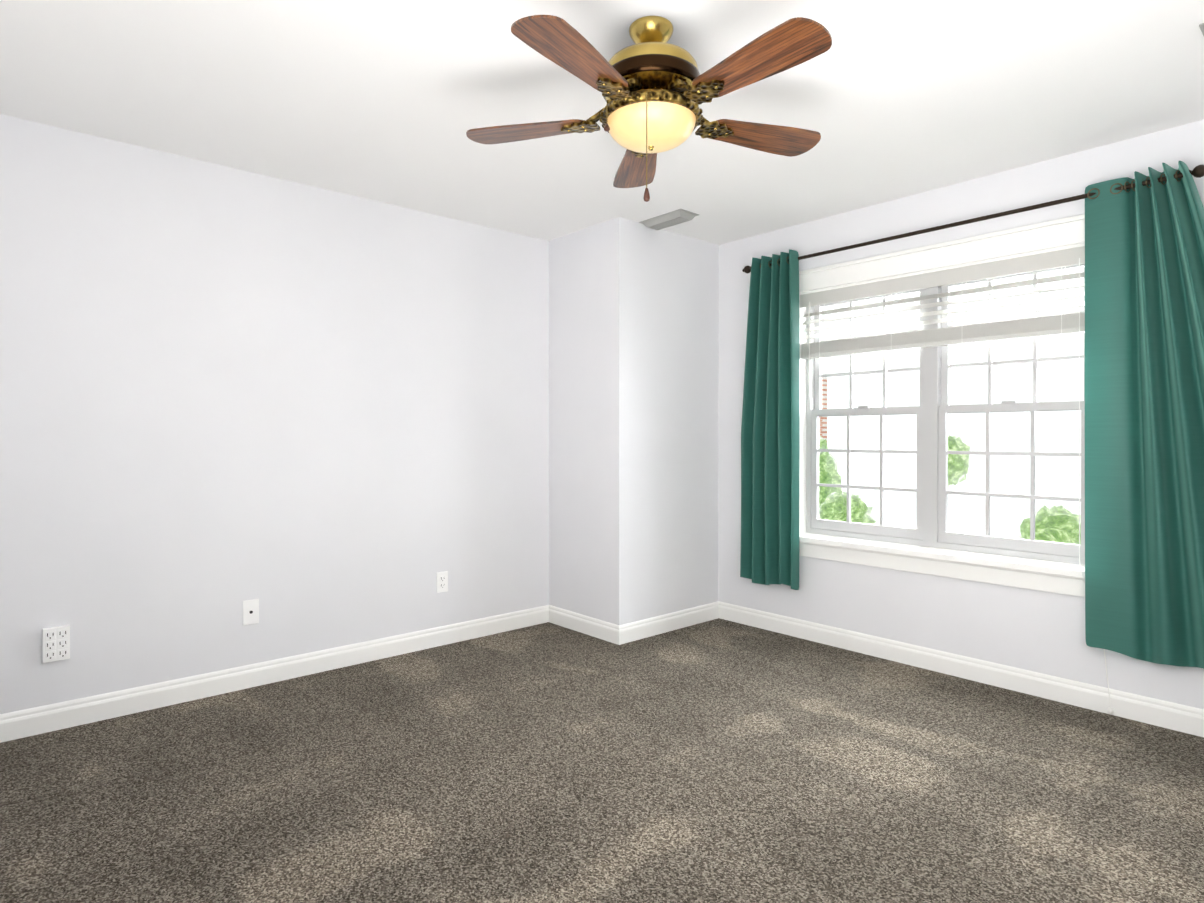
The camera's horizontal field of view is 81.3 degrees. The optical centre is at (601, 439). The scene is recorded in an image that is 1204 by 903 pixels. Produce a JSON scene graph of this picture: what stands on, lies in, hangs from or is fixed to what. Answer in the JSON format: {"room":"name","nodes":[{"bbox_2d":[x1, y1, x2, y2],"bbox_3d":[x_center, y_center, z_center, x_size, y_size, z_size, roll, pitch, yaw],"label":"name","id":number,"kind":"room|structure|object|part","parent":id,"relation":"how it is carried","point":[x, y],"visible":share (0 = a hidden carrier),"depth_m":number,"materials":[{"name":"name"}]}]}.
{"room":"empty bedroom","nodes":[
{"label":"empty bedroom","id":0,"kind":"room"},
{"bbox_2d":[0,114,548,713],"bbox_3d":[-1.298,-0.049,3.758,4.520,2.440,0.160,0,0,-42],"label":"wall","id":1,"kind":"structure","parent":0,"point":[310,418],"depth_m":3.30,"materials":[{"name":"paint"}]},
{"bbox_2d":[42,625,69,662],"bbox_3d":[-2.201,0.823,2.829,0.086,0.132,0.036,0,0,-42],"label":"electrical outlet","id":2,"kind":"object","parent":1,"relation":"attached to","point":[55,643],"visible":1,"depth_m":2.82,"materials":[{"name":"white plastic"}]},
{"bbox_2d":[243,599,258,624],"bbox_3d":[-1.663,0.818,3.324,0.070,0.115,0.011,0,0,-42],"label":"outlet plate","id":3,"kind":"object","parent":1,"relation":"attached to","point":[250,611],"visible":1,"depth_m":3.32,"materials":[{"name":"white plastic"}]},
{"bbox_2d":[0,605,547,742],"bbox_3d":[-1.561,1.120,3.412,3.280,0.106,0.015,0,0,-42],"label":"baseboard","id":4,"kind":"structure","parent":1,"relation":"attached to","point":[19,724],"depth_m":3.29,"materials":[{"name":"white wood"}]},
{"bbox_2d":[437,571,447,592],"bbox_3d":[-0.909,0.812,3.994,0.070,0.115,0.009,0,0,-42],"label":"duplex electrical outlet","id":5,"kind":"object","parent":1,"relation":"attached to","point":[442,581],"visible":1,"depth_m":3.99,"materials":[{"name":"white plastic"}]},
{"bbox_2d":[0,618,1203,902],"bbox_3d":[0.116,1.238,2.171,4.520,0.120,4.420,0,0,-42],"label":"floor","id":6,"kind":"structure","parent":0,"point":[718,760],"depth_m":2.37,"materials":[{"name":"carpet"}]},
{"bbox_2d":[0,0,1203,244],"bbox_3d":[0.116,-1.322,2.159,4.520,0.120,4.420,0,0,-42],"label":"ceiling","id":7,"kind":"structure","parent":0,"point":[392,102],"depth_m":2.57,"materials":[{"name":"paint"}]},
{"bbox_2d":[466,15,831,201],"bbox_3d":[0.173,-0.969,2.117,1.162,0.585,1.128,0,0,-42],"label":"ceiling fan","id":8,"kind":"object","parent":7,"relation":"hanging from","point":[653,86],"visible":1,"depth_m":2.03,"materials":[{"name":"brown wood"}]},
{"bbox_3d":[0.151,-0.937,2.152,0.272,0.078,0.272,0,0,-42],"label":"lamp shade","id":9,"kind":"part","parent":8,"relation":"part of","materials":[{"name":"white"}]},
{"bbox_2d":[639,209,698,229],"bbox_3d":[0.383,-1.253,4.028,0.154,0.034,0.324,0,0,-42],"label":"ceiling vent","id":10,"kind":"object","parent":7,"relation":"in","point":[672,218],"visible":1,"depth_m":3.99,"materials":[{"name":"silver metal"}]},
{"bbox_2d":[1199,23,1203,35],"bbox_3d":[1.980,-1.244,2.063,0.154,0.034,0.324,0,0,-42],"label":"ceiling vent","id":11,"kind":"object","parent":7,"relation":"in","point":[1201,26],"visible":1,"depth_m":2.14,"materials":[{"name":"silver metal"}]},
{"bbox_2d":[549,217,718,624],"bbox_3d":[0.212,-0.052,4.550,0.890,2.440,0.660,0,0,-42],"label":"wall","id":12,"kind":"structure","parent":0,"point":[633,406],"depth_m":4.25,"materials":[{"name":"paint"}]},
{"bbox_2d":[548,605,615,643],"bbox_3d":[-0.116,1.116,4.244,0.015,0.106,0.630,0,0,-42],"label":"baseboard","id":13,"kind":"structure","parent":12,"relation":"attached to","point":[594,627],"depth_m":4.23,"materials":[{"name":"white wood"}]},
{"bbox_2d":[616,601,719,644],"bbox_3d":[0.420,1.116,4.288,0.875,0.106,0.015,0,0,-42],"label":"baseboard","id":14,"kind":"structure","parent":12,"relation":"attached to","point":[637,630],"depth_m":4.25,"materials":[{"name":"white wood"}]},
{"bbox_2d":[718,120,1203,708],"bbox_3d":[1.746,-0.048,3.612,0.160,2.440,4.100,0,0,-42],"label":"wall","id":15,"kind":"structure","parent":0,"point":[1034,630],"depth_m":3.53,"materials":[{"name":"paint"}]},
{"bbox_2d":[799,214,1084,596],"bbox_3d":[1.691,-0.148,3.629,0.200,1.670,1.730,0,0,-42],"label":"window frame","id":16,"kind":"structure","parent":15,"relation":"attached to","point":[1023,241],"depth_m":3.52,"materials":[{"name":"white wood"}]},
{"bbox_2d":[806,263,1084,564],"bbox_3d":[1.730,-0.145,3.664,0.074,1.410,1.464,0,0,-42],"label":"window","id":17,"kind":"structure","parent":15,"relation":"in","point":[933,409],"depth_m":3.62,"materials":[{"name":"grey plastic"}]},
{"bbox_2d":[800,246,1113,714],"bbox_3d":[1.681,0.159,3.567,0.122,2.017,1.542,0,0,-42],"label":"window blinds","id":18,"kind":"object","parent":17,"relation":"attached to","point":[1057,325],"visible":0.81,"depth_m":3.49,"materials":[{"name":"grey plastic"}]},
{"bbox_2d":[720,602,1203,736],"bbox_3d":[1.894,1.120,3.320,0.015,0.106,3.420,0,0,-42],"label":"baseboard","id":19,"kind":"structure","parent":15,"relation":"attached to","point":[1165,714],"depth_m":3.35,"materials":[{"name":"white wood"}]},
{"bbox_2d":[740,161,1203,668],"bbox_3d":[1.716,-0.088,3.400,0.166,1.993,2.538,0,0,-42],"label":"curtains","id":20,"kind":"object","parent":15,"relation":"attached to","point":[1144,417],"visible":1,"depth_m":2.90,"materials":[{"name":"teal fabric"}]},
{"label":"outside","id":21,"kind":"structure","parent":0,"visible":0},
{"bbox_2d":[822,267,1083,537],"bbox_3d":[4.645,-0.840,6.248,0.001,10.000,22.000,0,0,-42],"label":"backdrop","id":22,"kind":"structure","parent":21,"point":[975,473],"depth_m":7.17,"materials":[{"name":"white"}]},
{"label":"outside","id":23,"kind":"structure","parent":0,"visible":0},
{"bbox_2d":[819,377,826,441],"bbox_3d":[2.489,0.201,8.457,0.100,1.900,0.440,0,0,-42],"label":"brick house","id":24,"kind":"structure","parent":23,"point":[823,421],"depth_m":8.28,"materials":[{"name":"red"}]},
{"bbox_2d":[819,435,841,507],"bbox_3d":[2.477,0.599,8.260,0.572,1.368,0.677,0,0,-42],"label":"bush","id":25,"kind":"object","parent":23,"point":[828,473],"depth_m":8.04,"materials":[{"name":"green plant"}]},
{"bbox_2d":[819,491,877,523],"bbox_3d":[2.729,0.900,7.971,0.596,0.633,0.832,0,0,-42],"label":"bush","id":26,"kind":"object","parent":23,"point":[835,497],"depth_m":7.80,"materials":[{"name":"green plant"}]},
{"bbox_2d":[948,433,970,486],"bbox_3d":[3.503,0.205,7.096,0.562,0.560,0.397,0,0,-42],"label":"tree","id":27,"kind":"object","parent":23,"point":[960,461],"depth_m":6.95,"materials":[{"name":"green plant"}]},
{"bbox_2d":[1018,505,1080,544],"bbox_3d":[4.130,0.863,6.391,0.599,0.553,0.650,0,0,-42],"label":"bush","id":28,"kind":"object","parent":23,"point":[1062,526],"depth_m":6.24,"materials":[{"name":"green plant"}]}
]}

